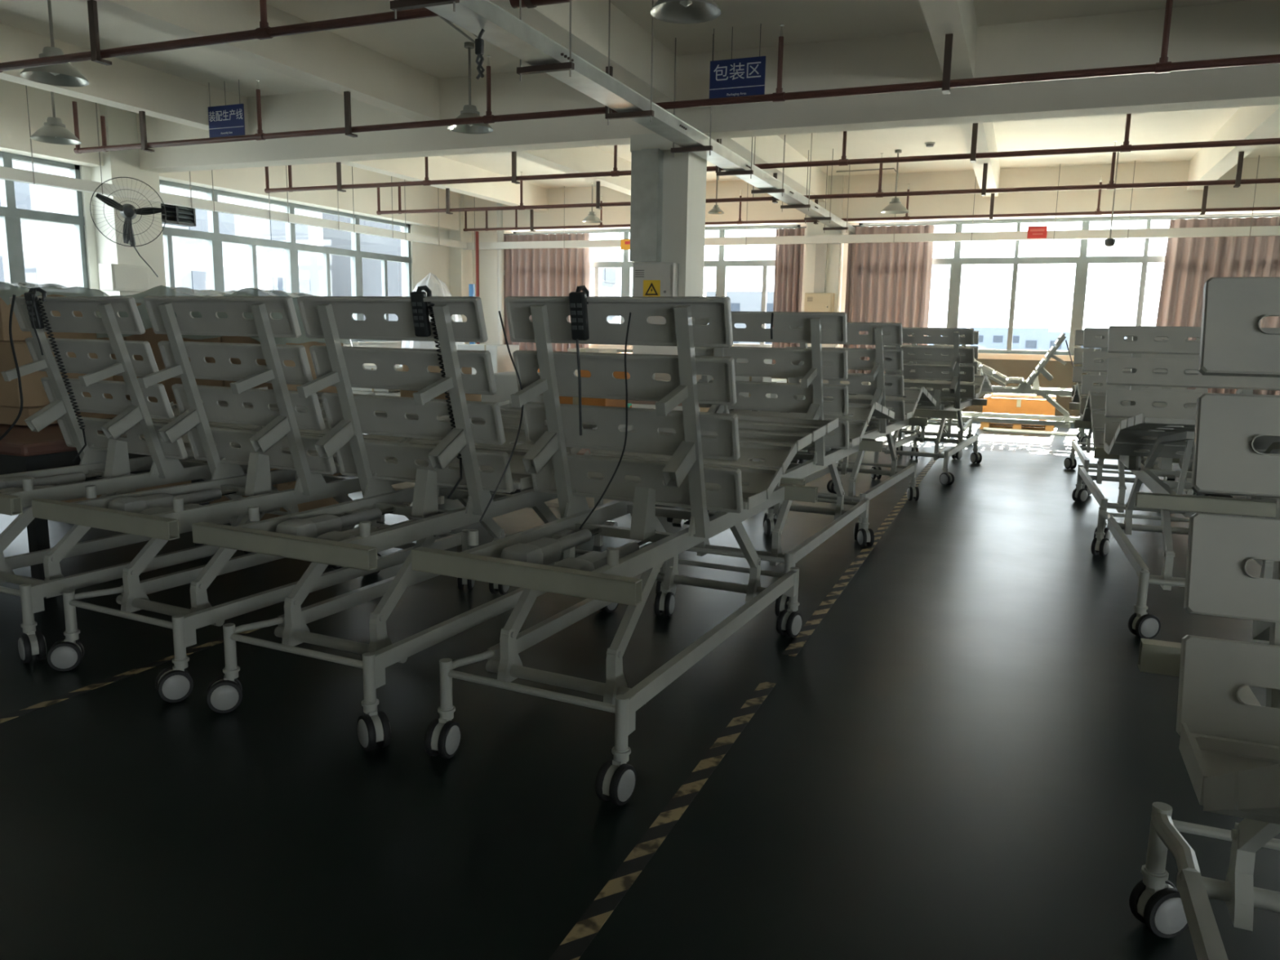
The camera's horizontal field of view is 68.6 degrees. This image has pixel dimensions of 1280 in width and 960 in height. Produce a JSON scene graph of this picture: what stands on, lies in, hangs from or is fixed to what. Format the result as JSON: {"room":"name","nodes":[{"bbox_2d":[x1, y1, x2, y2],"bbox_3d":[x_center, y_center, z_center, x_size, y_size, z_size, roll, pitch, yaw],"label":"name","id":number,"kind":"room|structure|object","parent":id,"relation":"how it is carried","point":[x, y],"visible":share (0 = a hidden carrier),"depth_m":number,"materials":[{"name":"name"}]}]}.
{"room":"factory floor","nodes":[
{"label":"factory floor","id":0,"kind":"room"},
{"bbox_2d":[0,151,449,366],"bbox_3d":[-9.716,-1.965,6.975,0.250,4.220,30.000,5,10,22],"label":"wall","id":1,"kind":"structure","parent":0,"point":[426,259],"depth_m":18.98,"materials":[{"name":"paint"}]},
{"bbox_2d":[0,151,88,288],"bbox_3d":[-8.224,-2.622,10.334,0.230,2.350,4.660,5,10,22],"label":"window","id":2,"kind":"structure","parent":1,"relation":"in","point":[11,216],"depth_m":11.64,"materials":[{"name":"metal"}]},
{"bbox_2d":[0,79,458,231],"bbox_3d":[-9.513,-3.612,6.471,0.250,0.800,29.700,5,10,22],"label":"beam","id":3,"kind":"structure","parent":1,"relation":"attached to","point":[15,138],"depth_m":14.57,"materials":[{"name":"paint"}]},
{"bbox_2d":[159,179,411,343],"bbox_3d":[-5.840,-3.521,16.122,0.230,2.350,6.390,5,10,22],"label":"window","id":4,"kind":"structure","parent":1,"relation":"in","point":[214,238],"depth_m":15.88,"materials":[{"name":"metal"}]},
{"bbox_2d":[160,203,195,226],"bbox_3d":[-6.754,-3.883,13.542,0.210,0.380,0.650,5,10,22],"label":"vent","id":5,"kind":"object","parent":4,"relation":"attached to","point":[176,215],"visible":0.51,"depth_m":13.58,"materials":[{"name":"grey plastic"}]},
{"bbox_2d":[0,416,1279,959],"bbox_3d":[1.522,1.113,2.824,24.700,0.150,30.600,5,10,22],"label":"floor","id":6,"kind":"structure","parent":0,"point":[969,754],"depth_m":3.11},
{"bbox_2d":[62,488,136,502],"bbox_3d":[-4.168,-0.238,7.633,0.950,0.785,0.752,5,10,22],"label":"cardboard box","id":7,"kind":"object","parent":6,"relation":"on","point":[98,495],"visible":0.02,"depth_m":7.38,"materials":[{"name":"beige cardboard"}]},
{"bbox_2d":[97,337,129,399],"bbox_3d":[-4.155,-1.013,7.508,0.950,0.775,0.752,5,10,22],"label":"cardboard box","id":8,"kind":"object","parent":7,"relation":"on","point":[115,378],"visible":0.02,"depth_m":7.04,"materials":[{"name":"beige cardboard"}]},
{"bbox_2d":[95,285,353,346],"bbox_3d":[-3.457,-1.118,7.205,2.500,0.706,0.900,5,10,22],"label":"plastic film","id":9,"kind":"object","parent":8,"relation":"on","point":[159,291],"visible":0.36,"depth_m":6.75,"materials":[{"name":"grey"}]},
{"bbox_2d":[0,417,209,580],"bbox_3d":[-4.131,0.017,6.020,2.550,0.800,1.350,5,10,22],"label":"work table","id":10,"kind":"object","parent":6,"relation":"on","point":[22,449],"visible":0.32,"depth_m":5.08,"materials":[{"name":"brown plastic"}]},
{"bbox_2d":[0,405,117,426],"bbox_3d":[-4.299,-0.477,6.175,1.700,0.125,0.702,4,10,20],"label":"cardboard box","id":11,"kind":"object","parent":10,"relation":"on","point":[8,415],"visible":0.21,"depth_m":5.62,"materials":[{"name":"beige cardboard"}]},
{"bbox_2d":[0,341,112,407],"bbox_3d":[-4.347,-0.726,6.112,1.800,0.380,0.622,5,10,23],"label":"cardboard box","id":12,"kind":"object","parent":11,"relation":"on","point":[34,394],"visible":0.29,"depth_m":5.54,"materials":[{"name":"beige cardboard"}]},
{"bbox_2d":[0,294,97,341],"bbox_3d":[-4.407,-1.074,6.106,1.620,0.300,0.622,4,10,21],"label":"cardboard box","id":13,"kind":"object","parent":12,"relation":"on","point":[18,335],"visible":0.3,"depth_m":5.63,"materials":[{"name":"beige cardboard"}]},
{"bbox_2d":[0,281,109,305],"bbox_3d":[-4.384,-1.204,6.082,1.900,0.153,0.730,5,10,22],"label":"plastic film","id":14,"kind":"object","parent":13,"relation":"on","point":[7,290],"visible":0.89,"depth_m":5.71,"materials":[{"name":"grey"}]},
{"bbox_2d":[89,103,165,296],"bbox_3d":[-6.955,-2.873,12.853,0.380,4.220,0.740,5,10,22],"label":"column","id":15,"kind":"structure","parent":6,"relation":"on","point":[121,125],"depth_m":12.49,"materials":[{"name":"paint"}]},
{"bbox_2d":[98,263,149,292],"bbox_3d":[-6.808,-2.667,12.409,0.251,0.340,0.560,5,10,22],"label":"switch box","id":16,"kind":"object","parent":15,"relation":"attached to","point":[113,277],"visible":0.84,"depth_m":12.26,"materials":[{"name":"paint"}]},
{"bbox_2d":[89,177,166,277],"bbox_3d":[-6.666,-3.287,12.225,0.858,1.235,0.424,-7,12,-39],"label":"wall fan","id":17,"kind":"object","parent":15,"relation":"attached to","point":[128,211],"visible":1,"depth_m":12.13,"materials":[{"name":"grey metal"}]},
{"bbox_2d":[0,627,261,723],"bbox_3d":[-2.319,0.871,3.439,0.051,0.002,2.700,5,10,24],"label":"tape","id":18,"kind":"object","parent":6,"relation":"on","point":[8,717],"visible":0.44,"depth_m":3.78,"materials":[{"name":"yellow plastic"}]},
{"bbox_2d":[136,417,230,503],"bbox_3d":[-3.260,-0.164,7.271,0.920,0.785,0.752,5,10,22],"label":"cardboard box","id":19,"kind":"object","parent":6,"relation":"on","point":[223,498],"visible":0.02,"depth_m":6.97,"materials":[{"name":"beige cardboard"}]},
{"bbox_2d":[125,302,224,404],"bbox_3d":[-3.247,-0.939,7.146,0.920,0.775,0.752,5,10,22],"label":"cardboard box","id":20,"kind":"object","parent":19,"relation":"on","point":[149,335],"visible":0.02,"depth_m":6.85,"materials":[{"name":"beige cardboard"}]},
{"bbox_2d":[0,296,375,663],"bbox_3d":[-2.467,-0.156,4.924,0.894,1.549,2.154,5,10,26],"label":"hospital bed","id":21,"kind":"object","parent":6,"relation":"on","point":[135,426],"visible":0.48,"depth_m":4.49,"materials":[{"name":"metal"}]},
{"bbox_2d":[0,294,22,440],"bbox_3d":[-3.305,-0.406,4.327,0.888,0.897,0.066,0,9,-4],"label":"power cable","id":22,"kind":"object","parent":21,"relation":"hanging from","point":[8,430],"visible":1,"depth_m":4.36,"materials":[{"name":"grey plastic"}]},
{"bbox_2d":[23,287,86,462],"bbox_3d":[-2.795,-0.495,4.503,0.110,0.837,0.190,5,10,26],"label":"controller","id":23,"kind":"object","parent":21,"relation":"attached to","point":[39,323],"visible":0.98,"depth_m":4.41,"materials":[{"name":"grey plastic"}]},
{"bbox_2d":[31,296,508,702],"bbox_3d":[-1.620,-0.082,4.540,0.894,1.552,2.158,6,10,26],"label":"hospital bed","id":24,"kind":"object","parent":6,"relation":"on","point":[286,442],"visible":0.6,"depth_m":4.07,"materials":[{"name":"metal"}]},
{"bbox_2d":[241,468,348,520],"bbox_3d":[-2.612,-0.111,7.012,0.440,0.785,0.752,5,10,22],"label":"cardboard box","id":25,"kind":"object","parent":6,"relation":"on","point":[302,507],"visible":0.07,"depth_m":6.85,"materials":[{"name":"beige cardboard"}]},
{"bbox_2d":[222,336,343,393],"bbox_3d":[-2.599,-0.886,6.887,0.440,0.775,0.752,5,10,22],"label":"cardboard box","id":26,"kind":"object","parent":25,"relation":"on","point":[243,340],"visible":0.03,"depth_m":6.62,"materials":[{"name":"beige cardboard"}]},
{"bbox_2d":[191,296,653,751],"bbox_3d":[-0.799,-0.007,4.165,0.894,1.552,2.149,5,10,25],"label":"hospital bed","id":27,"kind":"object","parent":6,"relation":"on","point":[483,433],"visible":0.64,"depth_m":3.71,"materials":[{"name":"metal"}]},
{"bbox_2d":[410,285,462,498],"bbox_3d":[-0.787,-0.331,3.669,0.110,0.837,0.190,5,10,26],"label":"controller","id":28,"kind":"object","parent":27,"relation":"hanging from","point":[420,311],"visible":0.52,"depth_m":3.56,"materials":[{"name":"grey plastic"}]},
{"bbox_2d":[400,272,464,366],"bbox_3d":[-3.407,-2.237,15.374,1.093,2.275,1.074,5,10,22],"label":"stack","id":29,"kind":"object","parent":6,"relation":"on","point":[438,288],"visible":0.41,"depth_m":15.02,"materials":[{"name":"white plastic"}]},
{"bbox_2d":[448,193,472,344],"bbox_3d":[-3.886,-4.047,20.409,0.300,4.220,0.420,5,10,22],"label":"column","id":30,"kind":"structure","parent":6,"relation":"on","point":[460,260],"depth_m":20.15,"materials":[{"name":"paint"}]},
{"bbox_2d":[376,481,613,546],"bbox_3d":[-0.951,-0.068,6.937,1.900,0.780,0.900,5,10,22],"label":"table","id":31,"kind":"object","parent":6,"relation":"on","point":[592,502],"visible":0.08,"depth_m":6.47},
{"bbox_2d":[391,481,613,508],"bbox_3d":[-0.953,0.070,6.959,1.800,0.025,0.800,5,10,22],"label":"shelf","id":32,"kind":"object","parent":31,"relation":"attached to","point":[553,503],"depth_m":6.50,"materials":[{"name":"metal"}]},
{"bbox_2d":[481,371,543,403],"bbox_3d":[-0.830,-0.615,6.857,0.500,0.324,0.454,4,10,19],"label":"foam block","id":33,"kind":"object","parent":31,"relation":"on","point":[506,383],"visible":0.18,"depth_m":6.66,"materials":[{"name":"beige"}]},
{"bbox_2d":[559,395,626,407],"bbox_3d":[-0.360,-0.503,6.570,0.420,0.205,0.402,4,10,20],"label":"cardboard box","id":34,"kind":"object","parent":31,"relation":"on","point":[563,400],"visible":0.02,"depth_m":6.38,"materials":[{"name":"beige cardboard"}]},
{"bbox_2d":[497,202,504,344],"bbox_3d":[-2.958,-3.959,19.965,0.160,4.220,0.164,5,10,22],"label":"drain pipe","id":35,"kind":"object","parent":6,"relation":"on","point":[500,272],"visible":0.66,"depth_m":19.86,"materials":[{"name":"white plastic"}]},
{"bbox_2d":[411,296,838,805],"bbox_3d":[0.085,0.061,3.826,0.894,1.556,2.152,5,10,26],"label":"hospital bed","id":36,"kind":"object","parent":6,"relation":"on","point":[707,466],"visible":0.98,"depth_m":3.41,"materials":[{"name":"metal"}]},
{"bbox_2d":[479,311,523,521],"bbox_3d":[-0.509,-0.229,3.418,0.167,0.762,0.053,-2,10,-17],"label":"power cable","id":37,"kind":"object","parent":36,"relation":"hanging from","point":[500,313],"visible":0.94,"depth_m":3.44,"materials":[{"name":"grey plastic"}]},
{"bbox_2d":[568,285,589,435],"bbox_3d":[-0.211,-0.426,3.369,0.062,0.535,0.090,5,10,26],"label":"controller","id":38,"kind":"object","parent":36,"relation":"hanging from","point":[578,302],"visible":0.99,"depth_m":3.32,"materials":[{"name":"grey plastic"}]},
{"bbox_2d":[578,312,631,528],"bbox_3d":[-0.121,-0.204,3.305,0.172,0.763,0.083,2,9,7],"label":"power cable","id":39,"kind":"object","parent":36,"relation":"hanging from","point":[629,317],"visible":1,"depth_m":3.32,"materials":[{"name":"grey plastic"}]},
{"bbox_2d":[548,680,776,959],"bbox_3d":[-0.041,1.060,2.509,0.062,0.002,3.060,5,10,22],"label":"tape","id":40,"kind":"object","parent":6,"relation":"on","point":[575,944],"visible":1,"depth_m":2.69,"materials":[{"name":"yellow plastic"}]},
{"bbox_2d":[630,133,706,411],"bbox_3d":[0.314,-1.937,10.277,0.680,3.440,0.680,5,10,22],"label":"column","id":41,"kind":"structure","parent":6,"relation":"on","point":[684,174],"depth_m":9.85,"materials":[{"name":"paint"}]},
{"bbox_2d":[630,148,663,262],"bbox_3d":[0.063,-2.860,9.825,0.310,1.130,0.145,5,10,22],"label":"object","id":42,"kind":"structure","parent":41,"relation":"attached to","point":[646,165],"depth_m":9.77,"materials":[{"name":"white metal"}]},
{"bbox_2d":[631,262,679,324],"bbox_3d":[0.153,-1.917,9.891,0.460,0.720,0.204,5,10,22],"label":"electrical box","id":43,"kind":"object","parent":41,"relation":"attached to","point":[649,279],"visible":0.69,"depth_m":9.79,"materials":[{"name":"grey metal"}]},
{"bbox_2d":[576,400,764,460],"bbox_3d":[0.279,-0.393,9.002,2.000,0.800,0.900,5,10,22],"label":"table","id":44,"kind":"object","parent":6,"relation":"on","point":[583,451],"visible":0.02,"depth_m":8.59,"materials":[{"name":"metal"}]},
{"bbox_2d":[576,448,764,460],"bbox_3d":[0.276,-0.245,9.026,1.900,0.025,0.800,5,10,22],"label":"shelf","id":45,"kind":"object","parent":44,"relation":"attached to","point":[583,451],"depth_m":9.03,"materials":[{"name":"grey metal"}]},
{"bbox_2d":[735,358,772,398],"bbox_3d":[0.983,-0.943,8.627,0.380,0.424,0.404,4,10,18],"label":"foam block","id":46,"kind":"object","parent":44,"relation":"on","point":[739,360],"visible":0.08,"depth_m":8.44,"materials":[{"name":"beige"}]},
{"bbox_2d":[655,311,894,616],"bbox_3d":[0.887,-0.229,5.720,0.894,1.549,2.132,5,10,25],"label":"hospital bed","id":47,"kind":"object","parent":6,"relation":"on","point":[845,440],"visible":0.64,"depth_m":5.29,"materials":[{"name":"metal"}]},
{"bbox_2d":[800,175,844,382],"bbox_3d":[3.409,-3.457,17.529,0.630,4.220,0.360,5,10,22],"label":"column","id":48,"kind":"structure","parent":6,"relation":"on","point":[834,251],"depth_m":17.23,"materials":[{"name":"paint"}]},
{"bbox_2d":[804,293,835,311],"bbox_3d":[3.297,-3.128,17.302,0.520,0.620,0.204,5,10,22],"label":"electrical box","id":49,"kind":"object","parent":48,"relation":"attached to","point":[814,302],"visible":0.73,"depth_m":17.20,"materials":[{"name":"beige metal"}]},
{"bbox_2d":[813,243,827,293],"bbox_3d":[3.320,-3.890,17.258,0.200,0.880,0.070,5,10,22],"label":"duct","id":50,"kind":"object","parent":48,"relation":"attached to","point":[820,263],"visible":1,"depth_m":17.23,"materials":[{"name":"white metal"}]},
{"bbox_2d":[763,322,936,540],"bbox_3d":[1.713,-0.488,7.506,0.894,1.515,2.126,6,10,27],"label":"hospital bed","id":51,"kind":"object","parent":6,"relation":"on","point":[904,402],"visible":0.5,"depth_m":7.05,"materials":[{"name":"metal"}]},
{"bbox_2d":[782,442,948,656],"bbox_3d":[2.459,0.117,8.577,0.062,0.002,9.480,5,10,22],"label":"tape","id":52,"kind":"object","parent":6,"relation":"on","point":[796,645],"visible":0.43,"depth_m":5.50,"materials":[{"name":"yellow plastic"}]},
{"bbox_2d":[871,327,993,485],"bbox_3d":[3.113,-0.851,9.947,0.894,1.497,2.117,6,10,28],"label":"hospital bed","id":53,"kind":"object","parent":6,"relation":"on","point":[950,403],"visible":0.84,"depth_m":9.50,"materials":[{"name":"metal"}]},
{"bbox_2d":[896,330,983,459],"bbox_3d":[3.788,-1.136,11.835,0.894,1.477,2.135,5,10,23],"label":"hospital bed","id":54,"kind":"object","parent":6,"relation":"on","point":[968,424],"visible":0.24,"depth_m":11.29,"materials":[{"name":"metal"}]},
{"bbox_2d":[933,333,1087,445],"bbox_3d":[5.146,-1.304,13.029,2.070,1.470,0.894,5,10,22],"label":"hospital bed","id":55,"kind":"object","parent":6,"relation":"on","point":[1024,387],"visible":0.63,"depth_m":12.78,"materials":[{"name":"metal"}]},
{"bbox_2d":[979,420,1054,431],"bbox_3d":[5.887,-0.878,14.647,1.060,0.134,1.020,5,10,22],"label":"wooden pallet","id":56,"kind":"object","parent":6,"relation":"on","point":[1015,426],"visible":0.43,"depth_m":14.47,"materials":[{"name":"brown wood"}]},
{"bbox_2d":[982,394,1056,421],"bbox_3d":[5.891,-1.116,14.608,1.020,0.345,0.862,5,10,22],"label":"cardboard box","id":57,"kind":"object","parent":56,"relation":"on","point":[1037,406],"visible":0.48,"depth_m":14.21,"materials":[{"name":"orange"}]},
{"bbox_2d":[982,426,1087,436],"bbox_3d":[5.848,-0.709,13.892,1.472,0.043,0.136,6,11,29],"label":"bundle","id":58,"kind":"object","parent":6,"relation":"on","point":[998,429],"visible":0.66,"depth_m":13.88,"materials":[{"name":"white"}]},
{"bbox_2d":[1063,329,1173,495],"bbox_3d":[4.694,-0.696,9.135,0.894,1.503,2.135,4,10,21],"label":"hospital bed","id":59,"kind":"object","parent":6,"relation":"on","point":[1070,462],"visible":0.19,"depth_m":9.57,"materials":[{"name":"metal"}]},
{"bbox_2d":[1071,328,1207,539],"bbox_3d":[3.852,-0.391,7.154,0.894,1.509,2.041,4,10,20],"label":"hospital bed","id":60,"kind":"object","parent":6,"relation":"on","point":[1092,409],"visible":0.24,"depth_m":7.42,"materials":[{"name":"metal"}]},
{"bbox_2d":[1091,325,1279,639],"bbox_3d":[3.037,-0.073,5.106,0.894,1.509,2.137,4,10,20],"label":"hospital bed","id":61,"kind":"object","parent":6,"relation":"on","point":[1130,441],"visible":0.61,"depth_m":5.35,"materials":[{"name":"metal"}]},
{"bbox_2d":[1128,277,1279,959],"bbox_3d":[1.213,0.511,1.183,0.894,1.552,2.115,5,10,22],"label":"hospital bed","id":62,"kind":"object","parent":6,"relation":"on","point":[1229,746],"visible":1,"depth_m":1.57,"materials":[{"name":"metal"}]},
{"bbox_3d":[-1.283,-0.866,11.757,2.200,0.800,0.900,5,10,22],"label":"table","id":63,"kind":"object","parent":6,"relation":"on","visible":0},
{"bbox_2d":[457,343,519,374],"bbox_3d":[-1.921,-1.516,11.919,0.600,0.404,0.504,5,10,25],"label":"foam block","id":64,"kind":"object","parent":63,"relation":"on","point":[501,361],"visible":0.46,"depth_m":11.68,"materials":[{"name":"beige"}]},
{"bbox_2d":[0,0,1279,188],"bbox_3d":[1.596,-3.225,2.119,24.700,0.200,30.600,5,10,22],"label":"ceiling","id":65,"kind":"structure","parent":0,"point":[430,46],"depth_m":9.59,"materials":[{"name":"paint"}]},
{"bbox_2d":[20,0,89,87],"bbox_3d":[-4.919,-3.763,7.844,0.500,0.790,0.500,5,10,22],"label":"pendant lamp","id":66,"kind":"object","parent":65,"relation":"hanging from","point":[62,74],"visible":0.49,"depth_m":7.86,"materials":[{"name":"grey metal"}]},
{"bbox_2d":[30,91,81,145],"bbox_3d":[-6.110,-4.018,9.759,0.460,0.940,0.460,5,10,22],"label":"pendant lamp","id":67,"kind":"object","parent":65,"relation":"hanging from","point":[53,131],"visible":0.94,"depth_m":9.76,"materials":[{"name":"grey metal"}]},
{"bbox_2d":[208,79,244,137],"bbox_3d":[-4.879,-4.363,11.055,0.540,0.632,0.014,5,10,22],"label":"hanging sign","id":68,"kind":"object","parent":65,"relation":"hanging from","point":[225,120],"visible":1,"depth_m":11.06,"materials":[{"name":"blue plastic"}]},
{"bbox_2d":[0,85,466,248],"bbox_3d":[-6.791,-4.290,12.210,0.145,1.210,16.450,5,10,22],"label":"cable tray","id":69,"kind":"object","parent":65,"relation":"hanging from","point":[33,177],"visible":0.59,"depth_m":13.51,"materials":[{"name":"white metal"}]},
{"bbox_2d":[0,22,547,212],"bbox_3d":[-7.555,-3.647,5.823,0.250,0.460,30.000,5,10,22],"label":"beam","id":70,"kind":"structure","parent":65,"relation":"attached to","point":[124,85],"depth_m":10.80,"materials":[{"name":"paint"}]},
{"bbox_2d":[71,0,631,195],"bbox_3d":[-4.915,-3.431,4.770,0.250,0.460,30.000,5,10,22],"label":"beam","id":71,"kind":"structure","parent":65,"relation":"attached to","point":[326,60],"depth_m":9.03,"materials":[{"name":"paint"}]},
{"bbox_2d":[0,0,452,72],"bbox_3d":[-4.597,-3.485,7.209,7.428,0.637,0.130,5,10,22],"label":"pipe","id":72,"kind":"object","parent":71,"relation":"attached to","point":[264,32],"visible":0.81,"depth_m":6.59,"materials":[{"name":"metal"}]},
{"bbox_2d":[447,41,493,133],"bbox_3d":[-1.710,-3.951,9.432,0.460,0.820,0.460,5,10,22],"label":"pendant lamp","id":73,"kind":"object","parent":65,"relation":"hanging from","point":[468,111],"visible":0.81,"depth_m":9.43,"materials":[{"name":"grey metal"}]},
{"bbox_2d":[509,0,569,8],"bbox_3d":[-0.689,-3.587,6.507,0.433,0.568,0.141,5,10,22],"label":"pipe","id":74,"kind":"object","parent":65,"relation":"hanging from","point":[514,4],"visible":0.97,"depth_m":6.54,"materials":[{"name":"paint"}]},
{"bbox_2d":[390,0,855,234],"bbox_3d":[0.683,-3.777,9.512,0.420,1.110,16.700,5,10,22],"label":"cable tray","id":75,"kind":"object","parent":65,"relation":"hanging from","point":[504,30],"visible":0.91,"depth_m":7.15,"materials":[{"name":"metal"}]},
{"bbox_2d":[488,0,827,202],"bbox_3d":[-2.230,-3.212,3.697,0.250,0.460,30.000,5,10,22],"label":"beam","id":76,"kind":"structure","parent":65,"relation":"attached to","point":[630,45],"depth_m":8.66,"materials":[{"name":"paint"}]},
{"bbox_2d":[71,0,1279,154],"bbox_3d":[2.401,-3.404,7.441,19.570,0.637,0.130,5,10,22],"label":"pipe","id":77,"kind":"object","parent":76,"relation":"attached to","point":[1163,66],"visible":0.97,"depth_m":7.99,"materials":[{"name":"metal"}]},
{"bbox_2d":[264,113,1279,193],"bbox_3d":[3.525,-3.883,10.510,19.830,0.637,0.130,5,10,22],"label":"pipe","id":78,"kind":"object","parent":76,"relation":"attached to","point":[1126,148],"visible":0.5,"depth_m":10.96,"materials":[{"name":"metal"}]},
{"bbox_2d":[376,141,1279,214],"bbox_3d":[4.534,-4.285,13.091,19.930,0.637,0.130,5,10,22],"label":"pipe","id":79,"kind":"object","parent":76,"relation":"attached to","point":[1237,182],"visible":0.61,"depth_m":13.39,"materials":[{"name":"metal"}]},
{"bbox_2d":[462,176,1279,231],"bbox_3d":[5.610,-4.716,15.859,20.050,0.637,0.130,5,10,22],"label":"pipe","id":80,"kind":"object","parent":76,"relation":"attached to","point":[1203,210],"visible":0.93,"depth_m":16.13,"materials":[{"name":"metal"}]},
{"bbox_2d":[650,0,720,23],"bbox_3d":[0.279,-3.229,5.502,0.420,0.920,0.420,5,10,22],"label":"pendant lamp","id":81,"kind":"object","parent":65,"relation":"hanging from","point":[675,11],"visible":1,"depth_m":5.68,"materials":[{"name":"grey metal"}]},
{"bbox_2d":[136,0,1279,173],"bbox_3d":[4.145,-3.706,8.408,24.100,0.780,0.330,5,10,22],"label":"beam","id":82,"kind":"structure","parent":65,"relation":"attached to","point":[1251,28],"depth_m":9.06,"materials":[{"name":"paint"}]},
{"bbox_2d":[709,23,765,98],"bbox_3d":[0.909,-3.881,8.745,0.535,0.650,0.014,5,10,22],"label":"hanging sign","id":83,"kind":"object","parent":65,"relation":"hanging from","point":[743,77],"visible":1,"depth_m":8.76,"materials":[{"name":"blue plastic"}]},
{"bbox_2d":[462,155,1279,250],"bbox_3d":[4.703,-4.784,16.481,18.200,1.220,0.126,5,10,22],"label":"cable tray","id":84,"kind":"object","parent":65,"relation":"hanging from","point":[1250,231],"visible":0.74,"depth_m":16.34,"materials":[{"name":"white metal"}]},
{"bbox_2d":[880,149,908,213],"bbox_3d":[3.983,-4.634,14.575,0.430,0.930,0.430,5,10,22],"label":"pendant lamp","id":85,"kind":"object","parent":65,"relation":"hanging from","point":[895,206],"visible":1,"depth_m":14.54,"materials":[{"name":"grey metal"}]},
{"bbox_2d":[919,0,999,197],"bbox_3d":[0.474,-2.991,2.618,0.250,0.460,30.000,5,10,22],"label":"beam","id":86,"kind":"structure","parent":65,"relation":"attached to","point":[957,18],"depth_m":7.96,"materials":[{"name":"paint"}]},
{"bbox_2d":[1186,104,1279,190],"bbox_3d":[3.326,-2.757,1.479,0.250,0.460,30.000,5,10,22],"label":"beam","id":87,"kind":"structure","parent":65,"relation":"attached to","point":[1251,122],"depth_m":11.88,"materials":[{"name":"paint"}]},
{"bbox_2d":[471,212,1272,361],"bbox_3d":[7.269,-3.688,16.236,24.600,3.220,0.250,5,10,22],"label":"wall","id":88,"kind":"structure","parent":0,"point":[488,287],"depth_m":20.28,"materials":[{"name":"paint"}]},
{"bbox_2d":[503,224,806,347],"bbox_3d":[0.102,-3.888,19.002,6.550,2.350,0.334,5,10,22],"label":"window","id":89,"kind":"structure","parent":88,"relation":"in","point":[722,264],"depth_m":18.47,"materials":[{"name":"metal"}]},
{"bbox_2d":[503,233,589,351],"bbox_3d":[-2.007,-3.733,19.728,2.030,2.780,0.174,5,10,22],"label":"curtain","id":90,"kind":"object","parent":89,"relation":"hanging from","point":[549,272],"visible":0.52,"depth_m":19.62,"materials":[{"name":"fabric"}]},
{"bbox_2d":[771,227,804,364],"bbox_3d":[2.794,-3.341,17.811,0.540,2.780,0.174,5,10,22],"label":"curtain","id":91,"kind":"object","parent":89,"relation":"hanging from","point":[788,261],"visible":0.69,"depth_m":17.73,"materials":[{"name":"fabric"}]},
{"bbox_2d":[463,156,1279,232],"bbox_3d":[7.186,-4.843,15.791,24.100,0.800,0.300,5,10,22],"label":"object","id":92,"kind":"structure","parent":88,"relation":"attached to","point":[1226,196],"depth_m":16.20,"materials":[{"name":"paint"}]},
{"bbox_2d":[616,349,1218,417],"bbox_3d":[7.233,-1.605,16.573,24.600,1.000,0.254,5,10,22],"label":"baseboard","id":93,"kind":"structure","parent":88,"relation":"attached to","point":[1062,375],"depth_m":16.49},
{"bbox_2d":[852,212,1279,357],"bbox_3d":[7.571,-3.278,16.021,8.120,2.350,0.334,5,10,22],"label":"window","id":94,"kind":"structure","parent":88,"relation":"in","point":[1082,262],"depth_m":16.23,"materials":[{"name":"metal"}]},
{"bbox_2d":[843,225,934,373],"bbox_3d":[4.498,-3.201,17.131,1.500,2.780,0.173,5,10,22],"label":"curtain","id":95,"kind":"object","parent":94,"relation":"hanging from","point":[886,282],"visible":0.59,"depth_m":17.05,"materials":[{"name":"fabric"}]},
{"bbox_2d":[1155,216,1279,395],"bbox_3d":[9.760,-2.771,15.030,2.663,2.780,0.174,5,10,22],"label":"curtain","id":96,"kind":"object","parent":94,"relation":"hanging from","point":[1189,263],"visible":0.46,"depth_m":15.16,"materials":[{"name":"fabric"}]},
{"label":"outside","id":97,"kind":"structure","parent":0,"visible":0},
{"bbox_3d":[207.939,-7.888,131.098,313.000,0.600,601.000,5,10,22],"label":"ground","id":98,"kind":"structure","parent":97,"visible":0},
{"bbox_2d":[969,327,1048,350],"bbox_3d":[66.887,-22.385,171.077,13.000,10.500,12.050,5,10,22],"label":"building","id":99,"kind":"structure","parent":98,"relation":"on","point":[989,338],"depth_m":165.66,"materials":[{"name":"grey"}]},
{"bbox_2d":[1018,331,1095,351],"bbox_3d":[67.677,-18.564,149.493,14.000,9.900,12.050,5,10,22],"label":"building","id":100,"kind":"structure","parent":98,"relation":"on","point":[1028,340],"depth_m":144.90,"materials":[{"name":"grey"}]},
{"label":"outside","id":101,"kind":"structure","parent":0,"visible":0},
{"bbox_3d":[-69.692,-30.648,242.469,287.000,0.580,600.000,5,10,22],"label":"ground","id":102,"kind":"structure","parent":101,"visible":0},
{"bbox_2d":[0,160,324,296],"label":"window","id":103,"kind":"structure","parent":102,"relation":"on","point":[48,247],"depth_m":48.38,"materials":[{"name":"grey"}]},
{"bbox_2d":[322,213,621,324],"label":"window","id":104,"kind":"structure","parent":102,"relation":"on","point":[340,265],"depth_m":62.52,"materials":[{"name":"grey"}]},
{"bbox_2d":[706,291,773,344],"bbox_3d":[17.235,-12.107,94.791,18.000,13.000,14.050,5,10,22],"label":"building","id":105,"kind":"structure","parent":102,"relation":"on","point":[740,301],"depth_m":89.33,"materials":[{"name":"grey"}]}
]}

